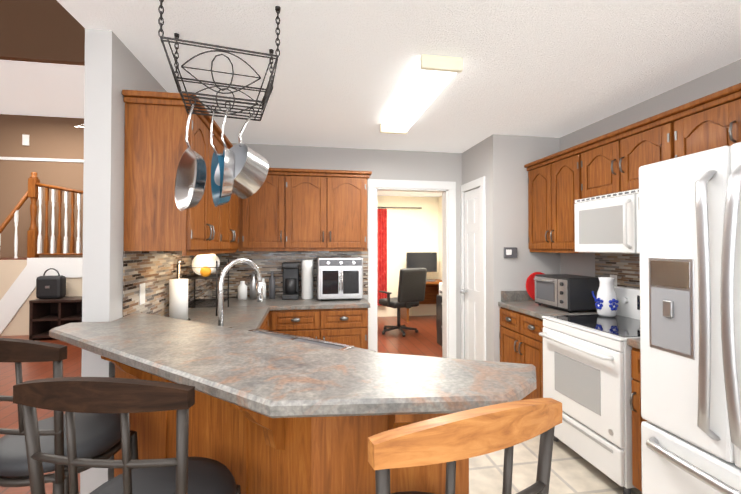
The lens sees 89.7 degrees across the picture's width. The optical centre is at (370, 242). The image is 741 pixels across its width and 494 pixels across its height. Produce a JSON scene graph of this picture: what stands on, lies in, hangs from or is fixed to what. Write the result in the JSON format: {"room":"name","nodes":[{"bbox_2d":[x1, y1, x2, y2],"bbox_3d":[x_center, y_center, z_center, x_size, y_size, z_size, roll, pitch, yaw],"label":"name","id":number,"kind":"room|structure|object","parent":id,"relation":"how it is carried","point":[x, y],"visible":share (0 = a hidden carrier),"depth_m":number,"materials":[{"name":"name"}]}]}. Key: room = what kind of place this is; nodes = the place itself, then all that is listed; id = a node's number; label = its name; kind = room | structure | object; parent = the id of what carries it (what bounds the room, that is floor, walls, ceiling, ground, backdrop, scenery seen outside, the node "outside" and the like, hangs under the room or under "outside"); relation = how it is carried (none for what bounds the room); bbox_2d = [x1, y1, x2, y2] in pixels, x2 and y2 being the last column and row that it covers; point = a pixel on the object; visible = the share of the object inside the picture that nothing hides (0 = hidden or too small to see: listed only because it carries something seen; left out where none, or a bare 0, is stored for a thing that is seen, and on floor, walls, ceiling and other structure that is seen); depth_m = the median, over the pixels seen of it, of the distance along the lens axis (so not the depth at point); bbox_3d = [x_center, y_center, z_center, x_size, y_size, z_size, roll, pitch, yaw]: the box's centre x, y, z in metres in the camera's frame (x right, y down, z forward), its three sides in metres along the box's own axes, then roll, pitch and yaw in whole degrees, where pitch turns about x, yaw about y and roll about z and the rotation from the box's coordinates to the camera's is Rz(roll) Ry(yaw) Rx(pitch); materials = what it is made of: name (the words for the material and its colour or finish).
{"room":"kitchen","nodes":[
{"label":"kitchen","id":0,"kind":"room"},
{"bbox_2d":[0,257,82,335],"bbox_3d":[-6.946,1.596,6.149,4.570,2.689,0.642,0,-1,-10],"label":"staircase","id":1,"kind":"structure","parent":0,"point":[18,277],"depth_m":6.07,"materials":[{"name":"beige paint"}]},
{"bbox_2d":[0,172,82,257],"bbox_3d":[-6.250,0.650,6.080,3.164,3.659,0.117,0,-1,-10],"label":"balustrade","id":2,"kind":"object","parent":1,"relation":"on","point":[34,235],"visible":0.69,"depth_m":6.22,"materials":[{"name":"brown wood"}]},
{"bbox_2d":[0,0,84,65],"bbox_3d":[-5.412,-2.956,4.515,7.030,1.310,0.100,0,-1,-10],"label":"wall","id":3,"kind":"structure","parent":0,"point":[46,31],"depth_m":4.68,"materials":[{"name":"brown paint"}]},
{"bbox_2d":[0,60,84,117],"bbox_3d":[-5.614,-2.335,5.700,7.030,0.100,2.320,0,-1,-10],"label":"ceiling","id":4,"kind":"structure","parent":0,"point":[40,89],"depth_m":5.57,"materials":[{"name":"white paint"}]},
{"bbox_2d":[80,28,166,493],"bbox_3d":[-1.810,0.241,4.610,0.120,2.500,5.670,0,-1,-10],"label":"wall","id":5,"kind":"structure","parent":0,"point":[114,67],"depth_m":1.83,"materials":[{"name":"grey paint"}]},
{"bbox_2d":[140,283,144,304],"bbox_3d":[-1.325,0.299,2.166,0.003,0.120,0.070,0,-1,-10],"label":"outlet","id":6,"kind":"object","parent":5,"relation":"attached to","point":[142,293],"depth_m":2.16,"materials":[{"name":"white plastic"}]},
{"bbox_2d":[122,94,213,253],"bbox_3d":[-1.170,-0.356,2.198,0.327,0.811,0.424,0,-1,-10],"label":"upper cabinet","id":7,"kind":"object","parent":5,"relation":"attached to","point":[155,217],"depth_m":1.99,"materials":[{"name":"brown wood"}]},
{"bbox_2d":[123,251,214,316],"bbox_3d":[-1.447,0.298,2.860,0.006,0.500,1.839,0,-1,-10],"label":"backsplash","id":8,"kind":"structure","parent":5,"relation":"attached to","point":[155,272],"depth_m":2.36,"materials":[{"name":"tile"}]},
{"bbox_2d":[214,126,225,253],"bbox_3d":[-1.225,-0.352,2.523,0.327,0.811,0.479,0,-1,-10],"label":"upper cabinet","id":9,"kind":"object","parent":5,"relation":"attached to","point":[219,211],"depth_m":2.68,"materials":[{"name":"brown wood"}]},
{"bbox_2d":[226,142,233,249],"bbox_3d":[-1.285,-0.347,2.875,0.327,0.811,0.479,0,-1,-10],"label":"upper cabinet","id":10,"kind":"object","parent":5,"relation":"attached to","point":[230,205],"depth_m":3.04,"materials":[{"name":"brown wood"}]},
{"bbox_2d":[234,195,238,249],"bbox_3d":[-1.339,-0.343,3.194,0.327,0.811,0.412,0,-1,-10],"label":"upper cabinet","id":11,"kind":"object","parent":5,"relation":"attached to","point":[236,200],"depth_m":3.34,"materials":[{"name":"brown wood"}]},
{"bbox_2d":[0,114,438,316],"bbox_3d":[-3.855,-0.371,7.087,10.970,3.790,0.120,0,-1,-10],"label":"wall","id":12,"kind":"structure","parent":0,"point":[56,137],"depth_m":6.74,"materials":[{"name":"brown paint"}]},
{"bbox_2d":[22,134,28,145],"bbox_3d":[-6.146,-1.827,6.646,0.100,0.190,0.018,0,-1,-10],"label":"light switch","id":13,"kind":"object","parent":12,"relation":"attached to","point":[25,139],"visible":0.93,"depth_m":6.64,"materials":[{"name":"white plastic"}]},
{"bbox_2d":[0,157,83,162],"bbox_3d":[-5.786,-1.486,6.706,7.030,0.050,0.015,0,-1,-10],"label":"trim","id":14,"kind":"structure","parent":12,"relation":"attached to","point":[40,159],"depth_m":6.68,"materials":[{"name":"white"}]},
{"bbox_2d":[377,207,421,305],"bbox_3d":[0.557,0.269,7.663,1.035,2.025,0.070,0,-1,-10],"label":"curtain","id":15,"kind":"object","parent":12,"relation":"hanging from","point":[381,249],"visible":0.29,"depth_m":7.60,"materials":[{"name":"red fabric"}]},
{"bbox_2d":[0,315,441,493],"bbox_3d":[-3.053,1.506,2.025,11.070,0.100,10.320,0,-1,-10],"label":"floor","id":16,"kind":"structure","parent":0,"point":[422,341],"depth_m":4.93,"materials":[{"name":"wood"}]},
{"bbox_2d":[29,296,81,340],"bbox_3d":[-4.638,1.199,6.000,1.230,0.620,0.440,0,-1,-10],"label":"shelf","id":17,"kind":"object","parent":16,"relation":"on","point":[46,316],"visible":0.4,"depth_m":5.85,"materials":[{"name":"brown wood"}]},
{"bbox_2d":[36,268,65,298],"bbox_3d":[-5.063,0.647,5.913,0.360,0.480,0.185,0,-1,-10],"label":"handbag","id":18,"kind":"object","parent":17,"relation":"on","point":[50,287],"visible":1,"depth_m":5.84,"materials":[{"name":"black leather"}]},
{"bbox_2d":[0,338,138,493],"bbox_3d":[-1.107,0.872,1.327,0.400,1.151,0.423,0,-1,8],"label":"bar stool","id":19,"kind":"object","parent":16,"relation":"on","point":[98,435],"visible":0.65,"depth_m":1.17,"materials":[{"name":"brown metal"}]},
{"bbox_2d":[13,377,240,493],"bbox_3d":[-0.571,0.868,0.981,0.400,1.151,0.423,0,-1,4],"label":"bar stool","id":20,"kind":"object","parent":16,"relation":"on","point":[182,472],"visible":1,"depth_m":0.80,"materials":[{"name":"brown wood"}]},
{"bbox_2d":[379,268,426,336],"bbox_3d":[0.515,0.960,6.174,0.716,1.103,0.825,0,-1,-10],"label":"office chair","id":21,"kind":"object","parent":16,"relation":"on","point":[411,287],"visible":1,"depth_m":5.94,"materials":[{"name":"black leather"}]},
{"bbox_2d":[400,252,441,321],"bbox_3d":[1.067,0.864,7.503,0.860,1.330,0.630,0,-1,-10],"label":"table","id":22,"kind":"object","parent":16,"relation":"on","point":[427,261],"visible":0.44,"depth_m":7.58,"materials":[{"name":"brown wood"}]},
{"bbox_2d":[436,282,441,329],"bbox_3d":[1.424,1.097,6.226,0.500,0.830,0.500,0,-1,-10],"label":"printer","id":23,"kind":"object","parent":16,"relation":"on","point":[440,288],"visible":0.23,"depth_m":6.38,"materials":[{"name":"white plastic"}]},
{"bbox_2d":[437,295,441,345],"bbox_3d":[1.243,1.141,5.359,0.446,0.720,0.550,0,-1,-10],"label":"file cabinet","id":24,"kind":"object","parent":16,"relation":"on","point":[439,319],"visible":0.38,"depth_m":5.45,"materials":[{"name":"black metal"}]},
{"bbox_2d":[231,143,461,358],"bbox_3d":[0.050,0.234,4.109,3.620,2.500,0.120,0,-1,-10],"label":"wall","id":25,"kind":"structure","parent":0,"point":[409,165],"depth_m":4.08,"materials":[{"name":"grey paint"}]},
{"bbox_2d":[238,168,293,250],"bbox_3d":[-1.025,-0.306,3.694,0.487,0.730,0.347,0,-1,-10],"label":"upper cabinet","id":26,"kind":"object","parent":25,"relation":"attached to","point":[285,209],"depth_m":3.53,"materials":[{"name":"brown wood"}]},
{"bbox_2d":[215,248,367,297],"bbox_3d":[-0.801,0.311,3.898,1.569,0.500,0.006,0,-1,-10],"label":"backsplash","id":27,"kind":"structure","parent":25,"relation":"attached to","point":[266,261],"depth_m":3.86,"materials":[{"name":"tile"}]},
{"bbox_2d":[294,172,333,250],"bbox_3d":[-0.650,-0.305,3.757,0.518,0.730,0.347,0,-1,-10],"label":"upper cabinet","id":28,"kind":"object","parent":25,"relation":"attached to","point":[313,191],"depth_m":3.60,"materials":[{"name":"brown wood"}]},
{"bbox_2d":[334,172,369,250],"bbox_3d":[-0.286,-0.304,3.819,0.463,0.730,0.347,0,-1,-10],"label":"upper cabinet","id":29,"kind":"object","parent":25,"relation":"attached to","point":[350,188],"depth_m":3.66,"materials":[{"name":"brown wood"}]},
{"bbox_2d":[368,179,455,357],"bbox_3d":[0.455,0.400,4.175,1.000,2.170,0.160,0,-1,-10],"label":"door frame","id":30,"kind":"structure","parent":25,"relation":"attached to","point":[448,191],"depth_m":4.16,"materials":[{"name":"white wood"}]},
{"bbox_2d":[57,0,740,196],"bbox_3d":[0.453,-1.085,2.703,3.940,0.100,10.220,0,-1,-10],"label":"ceiling","id":31,"kind":"structure","parent":0,"point":[345,69],"depth_m":2.09,"materials":[{"name":"white paint"}]},
{"bbox_2d":[158,0,280,210],"bbox_3d":[-0.691,-0.593,1.756,0.482,0.917,0.410,0,-1,-19],"label":"pot rack","id":32,"kind":"object","parent":31,"relation":"hanging from","point":[239,170],"visible":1,"depth_m":1.67,"materials":[{"name":"grey metal"}]},
{"bbox_2d":[380,54,462,134],"bbox_3d":[0.300,-0.994,2.666,0.245,0.078,1.210,0,-1,-10],"label":"ceiling light fixture","id":33,"kind":"object","parent":31,"relation":"attached to","point":[431,77],"visible":1,"depth_m":2.36,"materials":[{"name":"white plastic"}]},
{"bbox_2d":[438,196,441,279],"bbox_3d":[1.792,0.262,6.219,0.120,2.500,3.460,0,-1,-10],"label":"wall","id":34,"kind":"structure","parent":0,"point":[440,231],"depth_m":7.80,"materials":[{"name":"beige paint"}]},
{"bbox_2d":[462,134,560,361],"bbox_3d":[1.442,0.232,3.918,0.700,2.500,0.720,0,-1,-10],"label":"wall","id":35,"kind":"structure","parent":0,"point":[498,161],"depth_m":3.56,"materials":[{"name":"grey paint"}]},
{"bbox_2d":[460,187,480,359],"bbox_3d":[1.067,0.455,3.943,0.122,2.031,0.428,0,-1,-10],"label":"pantry door","id":36,"kind":"structure","parent":35,"relation":"in","point":[472,291],"depth_m":3.96,"materials":[{"name":"white wood"}]},
{"bbox_2d":[461,176,485,360],"bbox_3d":[1.075,0.417,3.927,0.020,2.130,0.565,0,-1,-10],"label":"door frame","id":37,"kind":"structure","parent":35,"relation":"attached to","point":[478,182],"depth_m":3.70,"materials":[{"name":"white wood"}]},
{"bbox_2d":[504,247,516,257],"bbox_3d":[1.322,0.096,3.519,0.130,0.100,0.026,0,-1,-10],"label":"thermostat","id":38,"kind":"object","parent":35,"relation":"attached to","point":[510,252],"visible":0.98,"depth_m":3.51,"materials":[{"name":"grey plastic"}]},
{"bbox_2d":[469,435,641,493],"bbox_3d":[0.545,1.438,0.809,3.500,0.004,6.520,0,-1,-10],"label":"floor","id":39,"kind":"structure","parent":0,"point":[573,472],"depth_m":2.35,"materials":[{"name":"beige tile"}]},
{"bbox_2d":[259,314,267,329],"bbox_3d":[-1.101,1.027,2.747,0.652,0.878,0.880,0,-1,-10],"label":"base cabinet","id":40,"kind":"object","parent":39,"relation":"on","point":[264,325],"visible":0.1,"depth_m":3.03,"materials":[{"name":"brown wood"}]},
{"bbox_2d":[268,310,279,332],"bbox_3d":[-1.205,1.037,3.495,0.697,0.878,0.639,0,-1,-10],"label":"base cabinet","id":41,"kind":"object","parent":39,"relation":"on","point":[273,315],"depth_m":3.27,"materials":[{"name":"brown wood"}]},
{"bbox_2d":[188,296,375,351],"bbox_3d":[-0.622,0.558,2.508,1.518,0.050,2.800,0,-1,-10],"label":"countertop","id":42,"kind":"structure","parent":41,"relation":"on","point":[248,314],"depth_m":3.02,"materials":[{"name":"stone"}]},
{"bbox_2d":[169,261,190,320],"bbox_3d":[-1.315,0.334,2.558,0.150,0.417,0.150,0,-1,-10],"label":"paper towel holder","id":43,"kind":"object","parent":42,"relation":"on","point":[178,298],"visible":0.9,"depth_m":2.51,"materials":[{"name":"white paper"}]},
{"bbox_2d":[177,254,228,315],"bbox_3d":[-1.311,0.316,2.954,0.280,0.464,0.432,0,-1,-10],"label":"dish rack","id":44,"kind":"object","parent":42,"relation":"on","point":[205,266],"visible":0.81,"depth_m":2.94,"materials":[{"name":"grey metal"}]},
{"bbox_2d":[218,258,262,327],"bbox_3d":[-0.644,0.305,1.839,0.197,0.456,0.245,0,-1,-10],"label":"faucet","id":45,"kind":"object","parent":42,"relation":"on","point":[259,283],"visible":0.67,"depth_m":1.80,"materials":[{"name":"silver metal"}]},
{"bbox_2d":[238,281,246,299],"bbox_3d":[-1.250,0.467,3.642,0.090,0.180,0.088,0,-1,-10],"label":"bottle","id":46,"kind":"object","parent":42,"relation":"on","point":[242,290],"depth_m":3.61,"materials":[{"name":"white plastic"}]},
{"bbox_2d":[250,275,256,299],"bbox_3d":[-1.155,0.437,3.678,0.070,0.240,0.068,0,-1,-10],"label":"bottle","id":47,"kind":"object","parent":42,"relation":"on","point":[253,281],"depth_m":3.65,"materials":[{"name":"silver metal"}]},
{"bbox_2d":[262,278,265,298],"bbox_3d":[-1.070,0.458,3.713,0.060,0.200,0.058,0,-1,-10],"label":"bottle","id":48,"kind":"object","parent":42,"relation":"on","point":[263,279],"depth_m":3.70,"materials":[{"name":"white plastic"}]},
{"bbox_2d":[269,271,274,298],"bbox_3d":[-0.977,0.423,3.709,0.060,0.270,0.058,0,-1,-10],"label":"bottle","id":49,"kind":"object","parent":42,"relation":"on","point":[272,279],"depth_m":3.69,"materials":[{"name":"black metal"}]},
{"bbox_2d":[282,262,298,299],"bbox_3d":[-0.797,0.378,3.720,0.160,0.360,0.200,0,-1,-10],"label":"coffee maker","id":50,"kind":"object","parent":42,"relation":"on","point":[290,280],"visible":0.98,"depth_m":3.65,"materials":[{"name":"grey plastic"}]},
{"bbox_2d":[301,259,313,298],"bbox_3d":[-0.628,0.363,3.708,0.120,0.390,0.120,0,-1,-10],"label":"canister","id":51,"kind":"object","parent":42,"relation":"on","point":[307,266],"visible":1,"depth_m":3.66,"materials":[{"name":"white plastic"}]},
{"bbox_2d":[317,257,362,300],"bbox_3d":[-0.311,0.353,3.709,0.435,0.409,0.405,0,-1,-10],"label":"air fryer oven","id":52,"kind":"object","parent":42,"relation":"on","point":[339,277],"visible":1,"depth_m":3.54,"materials":[{"name":"silver metal"}]},
{"bbox_2d":[49,312,535,493],"bbox_3d":[-0.436,0.915,1.548,2.071,1.070,0.930,-1,-1,33],"label":"kitchen island","id":53,"kind":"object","parent":39,"relation":"on","point":[269,414],"depth_m":1.11,"materials":[{"name":"stone"}]},
{"bbox_2d":[280,309,327,340],"bbox_3d":[-0.716,1.038,3.578,0.563,0.878,0.639,0,-1,-10],"label":"base cabinet","id":54,"kind":"object","parent":39,"relation":"on","point":[309,323],"depth_m":3.31,"materials":[{"name":"brown wood"}]},
{"bbox_2d":[328,308,367,348],"bbox_3d":[-0.314,1.039,3.646,0.496,0.878,0.639,0,-1,-10],"label":"base cabinet","id":55,"kind":"object","parent":39,"relation":"on","point":[347,326],"depth_m":3.38,"materials":[{"name":"brown wood"}]},
{"bbox_2d":[368,398,561,493],"bbox_3d":[0.117,0.866,0.814,0.400,1.151,0.423,0,-1,-23],"label":"bar stool","id":56,"kind":"object","parent":39,"relation":"on","point":[450,440],"visible":1,"depth_m":0.62,"materials":[{"name":"brown wood"}]},
{"bbox_2d":[499,307,512,362],"bbox_3d":[1.548,1.035,3.349,0.671,0.878,0.411,0,-1,-10],"label":"base cabinet","id":57,"kind":"object","parent":39,"relation":"on","point":[505,314],"depth_m":3.39,"materials":[{"name":"brown wood"}]},
{"bbox_2d":[511,311,543,399],"bbox_3d":[1.596,1.031,3.064,0.671,0.878,0.411,0,-1,-10],"label":"base cabinet","id":58,"kind":"object","parent":39,"relation":"on","point":[521,339],"depth_m":3.03,"materials":[{"name":"brown wood"}]},
{"bbox_2d":[539,286,639,493],"bbox_3d":[1.639,0.898,2.492,0.723,1.130,0.720,0,-1,-10],"label":"range","id":59,"kind":"object","parent":39,"relation":"on","point":[587,379],"visible":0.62,"depth_m":2.34,"materials":[{"name":"white metal"},{"name":"black glass"},{"name":"grey glass"}]},
{"bbox_2d":[592,277,618,316],"bbox_3d":[1.739,0.403,2.793,0.144,0.285,0.220,0,-1,-10],"label":"pitcher","id":60,"kind":"object","parent":59,"relation":"on","point":[606,301],"visible":1,"depth_m":2.72,"materials":[{"name":"white ceramic"}]},
{"bbox_2d":[630,347,646,491],"bbox_3d":[1.775,1.017,2.004,0.671,0.878,0.260,0,-1,-10],"label":"base cabinet","id":61,"kind":"object","parent":39,"relation":"on","point":[635,399],"depth_m":2.04,"materials":[{"name":"brown wood"}]},
{"bbox_2d":[498,290,639,348],"bbox_3d":[1.664,0.516,2.716,0.658,0.140,1.713,0,-1,-10],"label":"countertop","id":62,"kind":"structure","parent":61,"relation":"on","point":[523,301],"depth_m":3.16,"materials":[{"name":"stone"}]},
{"bbox_2d":[526,272,543,299],"bbox_3d":[1.598,0.418,3.533,0.280,0.276,0.059,0,-1,-10],"label":"plate","id":63,"kind":"object","parent":62,"relation":"on","point":[530,285],"visible":0.38,"depth_m":3.53,"materials":[{"name":"red ceramic"}]},
{"bbox_2d":[534,274,599,312],"bbox_3d":[1.635,0.416,3.127,0.361,0.269,0.440,0,-1,-10],"label":"toaster oven","id":64,"kind":"object","parent":62,"relation":"on","point":[569,293],"visible":0.94,"depth_m":2.93,"materials":[{"name":"grey metal"}]},
{"bbox_2d":[639,142,740,493],"bbox_3d":[1.724,0.531,1.446,0.957,1.795,0.780,0,-1,-10],"label":"refrigerator","id":65,"kind":"object","parent":39,"relation":"on","point":[690,266],"visible":1,"depth_m":1.52,"materials":[{"name":"white painted metal"},{"name":"grey plastic"}]},
{"bbox_2d":[560,59,740,276],"bbox_3d":[2.320,0.195,1.187,0.120,2.500,6.640,0,-1,-10],"label":"wall","id":66,"kind":"structure","parent":0,"point":[714,81],"depth_m":2.74,"materials":[{"name":"grey paint"}]},
{"bbox_2d":[524,159,543,250],"bbox_3d":[1.707,-0.325,3.394,0.347,0.780,0.411,0,-1,-10],"label":"upper cabinet","id":67,"kind":"object","parent":66,"relation":"attached to","point":[536,170],"depth_m":3.43,"materials":[{"name":"brown wood"}]},
{"bbox_2d":[544,147,579,250],"bbox_3d":[1.756,-0.329,3.109,0.347,0.780,0.411,0,-1,-10],"label":"upper cabinet","id":68,"kind":"object","parent":66,"relation":"attached to","point":[560,182],"depth_m":3.09,"materials":[{"name":"brown wood"}]},
{"bbox_2d":[580,135,607,198],"bbox_3d":[1.826,-0.529,2.697,0.347,0.390,0.431,0,-1,-10],"label":"upper cabinet","id":69,"kind":"object","parent":66,"relation":"attached to","point":[593,156],"depth_m":2.74,"materials":[{"name":"brown wood"}]},
{"bbox_2d":[610,275,616,285],"bbox_3d":[1.945,0.314,2.983,0.003,0.110,0.070,0,-1,-10],"label":"outlet","id":70,"kind":"object","parent":66,"relation":"attached to","point":[613,276],"depth_m":2.97,"materials":[{"name":"white plastic"}]},
{"bbox_2d":[595,253,639,288],"bbox_3d":[2.021,0.299,2.560,0.006,0.490,1.250,0,-1,-10],"label":"backsplash","id":71,"kind":"structure","parent":66,"relation":"attached to","point":[626,267],"depth_m":2.92,"materials":[{"name":"tile"}]},
{"bbox_2d":[608,107,683,193],"bbox_3d":[1.883,-0.534,2.359,0.347,0.390,0.498,0,-1,-10],"label":"upper cabinet","id":72,"kind":"object","parent":66,"relation":"attached to","point":[657,140],"depth_m":2.36,"materials":[{"name":"brown wood"}]},
{"bbox_2d":[574,189,639,253],"bbox_3d":[1.796,-0.129,2.533,0.456,0.405,0.720,0,-1,-10],"label":"microwave","id":73,"kind":"object","parent":72,"relation":"attached to","point":[608,223],"visible":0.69,"depth_m":2.53,"materials":[{"name":"white plastic"},{"name":"grey glass"},{"name":"dark grey plastic"}]},
{"bbox_2d":[684,95,723,155],"bbox_3d":[1.942,-0.558,2.009,0.347,0.350,0.481,0,-1,-10],"label":"upper cabinet","id":74,"kind":"object","parent":66,"relation":"attached to","point":[703,122],"depth_m":1.98,"materials":[{"name":"brown wood"}]},
{"bbox_2d":[724,87,740,145],"bbox_3d":[2.001,-0.563,1.661,0.347,0.350,0.469,0,-1,-10],"label":"upper cabinet","id":75,"kind":"object","parent":66,"relation":"attached to","point":[732,99],"depth_m":1.84,"materials":[{"name":"brown wood"}]}
]}

